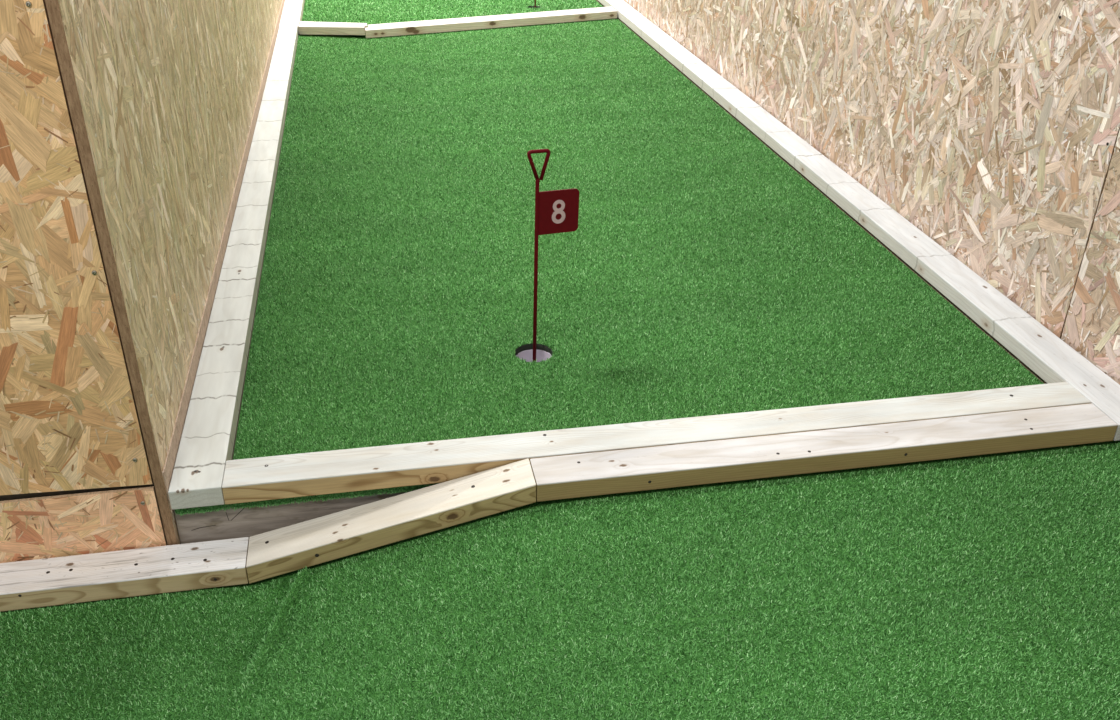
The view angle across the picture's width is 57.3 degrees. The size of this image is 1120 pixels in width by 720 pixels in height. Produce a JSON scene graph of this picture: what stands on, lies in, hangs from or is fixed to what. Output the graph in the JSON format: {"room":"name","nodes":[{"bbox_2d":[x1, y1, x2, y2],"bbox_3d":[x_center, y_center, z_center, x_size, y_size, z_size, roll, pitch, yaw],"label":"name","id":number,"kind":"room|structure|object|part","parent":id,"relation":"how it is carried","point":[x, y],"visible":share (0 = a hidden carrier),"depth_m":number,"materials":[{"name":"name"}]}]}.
{"room":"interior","nodes":[
{"label":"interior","id":0,"kind":"room"},
{"bbox_2d":[0,0,166,562],"bbox_3d":[-1.556,-0.451,1.511,1.519,2.121,0.023,-5,30,-10],"label":"wall","id":1,"kind":"structure","parent":0,"point":[69,417],"depth_m":1.89,"materials":[{"name":"wood"}]},
{"bbox_2d":[0,482,167,544],"bbox_3d":[-1.572,0.272,1.960,1.518,0.430,0.028,-5,30,-10],"label":"trim","id":2,"kind":"structure","parent":1,"relation":"attached to","point":[41,494],"depth_m":2.06,"materials":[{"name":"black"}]},
{"bbox_2d":[45,0,281,544],"bbox_3d":[-1.682,-2.812,5.750,0.020,2.075,9.600,-5,30,-10],"label":"wall","id":3,"kind":"structure","parent":0,"point":[162,95],"depth_m":2.22,"materials":[{"name":"beige wood"}]},
{"bbox_2d":[163,0,284,512],"bbox_3d":[-1.664,-2.006,6.101,0.003,0.100,9.406,-5,30,-10],"label":"baseboard","id":4,"kind":"structure","parent":3,"relation":"attached to","point":[170,461],"depth_m":2.76,"materials":[{"name":"beige wood"}]},
{"bbox_2d":[631,0,1119,384],"bbox_3d":[1.120,-1.379,3.266,0.020,2.075,6.943,-5,30,-10],"label":"wall","id":5,"kind":"structure","parent":0,"point":[991,127],"depth_m":3.01,"materials":[{"name":"beige wood"}]},
{"bbox_3d":[-1.156,-1.134,5.071,4.000,0.077,12.600,-5,30,-10],"label":"floor","id":6,"kind":"structure","parent":0,"visible":0},
{"bbox_2d":[0,440,1119,719],"bbox_3d":[-0.226,0.996,1.044,3.742,0.181,2.706,-5,30,-10],"label":"artificial turf","id":7,"kind":"object","parent":6,"relation":"on","point":[987,586],"visible":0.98,"depth_m":1.90,"materials":[{"name":"green carpet"}]},
{"bbox_2d":[0,537,248,611],"bbox_3d":[-1.256,0.464,2.018,1.246,0.046,0.099,-5,30,-10],"label":"rail","id":8,"kind":"object","parent":7,"relation":"on","point":[36,583],"visible":0.99,"depth_m":2.06,"materials":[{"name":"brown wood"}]},
{"bbox_2d":[246,459,535,582],"bbox_3d":[-0.350,0.333,2.139,0.594,0.175,0.098,-5,30,-10],"label":"rail","id":9,"kind":"object","parent":7,"relation":"on","point":[287,549],"visible":1,"depth_m":2.11,"materials":[{"name":"brown wood"}]},
{"bbox_2d":[530,403,1117,501],"bbox_3d":[0.601,0.198,2.266,1.336,0.046,0.096,-5,30,-10],"label":"rail","id":10,"kind":"object","parent":7,"relation":"on","point":[699,463],"visible":0.98,"depth_m":2.23,"materials":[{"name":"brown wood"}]},
{"bbox_2d":[174,0,1047,543],"bbox_3d":[-0.584,-1.986,6.354,2.201,0.160,9.392,-5,30,-10],"label":"platform","id":11,"kind":"object","parent":6,"relation":"on","point":[212,525],"visible":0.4,"depth_m":2.18,"materials":[{"name":"grey wood"}]},
{"bbox_2d":[168,26,297,509],"bbox_3d":[-1.161,-0.820,4.035,0.104,0.046,4.554,-5,30,-10],"label":"rail","id":12,"kind":"object","parent":11,"relation":"on","point":[209,430],"visible":1,"depth_m":2.73,"materials":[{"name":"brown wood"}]},
{"bbox_2d":[279,0,303,33],"bbox_3d":[-2.030,-3.098,8.065,0.116,0.046,4.854,-5,30,-10],"label":"rail","id":13,"kind":"object","parent":11,"relation":"on","point":[292,12],"visible":0.83,"depth_m":6.31,"materials":[{"name":"white wood"}]},
{"bbox_2d":[302,0,602,36],"bbox_3d":[-0.999,-3.131,8.207,1.962,0.042,4.960,-5,30,-10],"label":"artificial turf","id":14,"kind":"object","parent":11,"relation":"on","point":[370,12],"visible":0.71,"depth_m":6.73,"materials":[{"name":"green carpet"}]},
{"bbox_2d":[300,21,366,27],"bbox_3d":[-1.334,-1.962,6.048,0.432,0.045,0.070,4,29,7],"label":"rail","id":15,"kind":"object","parent":14,"relation":"on","point":[301,22],"visible":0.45,"depth_m":6.03,"materials":[{"name":"white wood"}]},
{"bbox_2d":[368,6,613,26],"bbox_3d":[-0.392,-2.090,6.308,1.622,0.045,0.071,-12,32,-21],"label":"rail","id":16,"kind":"object","parent":14,"relation":"on","point":[611,7],"visible":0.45,"depth_m":6.27,"materials":[{"name":"white wood"}]},
{"bbox_2d":[175,18,1043,514],"bbox_3d":[-0.215,-0.933,4.323,2.072,0.038,4.793,-5,30,-10],"label":"putting green","id":17,"kind":"object","parent":11,"relation":"on","point":[700,273],"visible":0.89,"depth_m":3.16,"materials":[{"name":"green carpet"}]},
{"bbox_2d":[299,24,364,34],"bbox_3d":[-1.329,-1.926,5.981,0.419,0.045,0.074,3,29,7],"label":"rail","id":18,"kind":"object","parent":17,"relation":"on","point":[304,29],"visible":1,"depth_m":5.95,"materials":[{"name":"beige wood"}]},
{"bbox_2d":[365,9,616,37],"bbox_3d":[-0.385,-2.051,6.240,1.641,0.045,0.074,-12,32,-21],"label":"rail","id":19,"kind":"object","parent":17,"relation":"on","point":[436,27],"visible":1,"depth_m":6.19,"materials":[{"name":"beige wood"}]},
{"bbox_2d":[516,349,551,361],"bbox_3d":[-0.069,0.028,2.721,0.105,0.072,0.105,-5,30,-10],"label":"cup","id":20,"kind":"object","parent":17,"relation":"in","point":[527,355],"visible":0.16,"depth_m":2.75,"materials":[{"name":"white plastic"}]},
{"bbox_2d":[527,149,578,361],"bbox_3d":[-0.022,-0.224,2.586,0.135,0.637,0.010,-8,31,-18],"label":"flag","id":21,"kind":"object","parent":20,"relation":"in","point":[556,211],"visible":0.98,"depth_m":2.51,"materials":[{"name":"red metal"}]},
{"bbox_3d":[-0.051,-0.462,2.440,0.058,0.081,0.009,-9,31,-18],"label":"handle","id":22,"kind":"part","parent":21,"relation":"part of","materials":[{"name":"red metal"}]},
{"bbox_3d":[-0.007,-0.363,2.513,0.112,0.111,0.003,-9,31,-18],"label":"flag plate","id":23,"kind":"part","parent":21,"relation":"part of","materials":[{"name":"red metal"}]},
{"bbox_2d":[222,382,1090,503],"bbox_3d":[0.272,0.175,2.300,1.972,0.046,0.098,-5,30,-10],"label":"rail","id":24,"kind":"object","parent":17,"relation":"on","point":[430,462],"visible":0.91,"depth_m":2.24,"materials":[{"name":"brown wood"}]},
{"bbox_2d":[598,0,1119,440],"bbox_3d":[0.450,-2.140,6.417,0.124,0.049,9.516,-5,30,-10],"label":"rail","id":25,"kind":"object","parent":11,"relation":"on","point":[1053,360],"visible":0.94,"depth_m":3.25,"materials":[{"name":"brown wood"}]}
]}

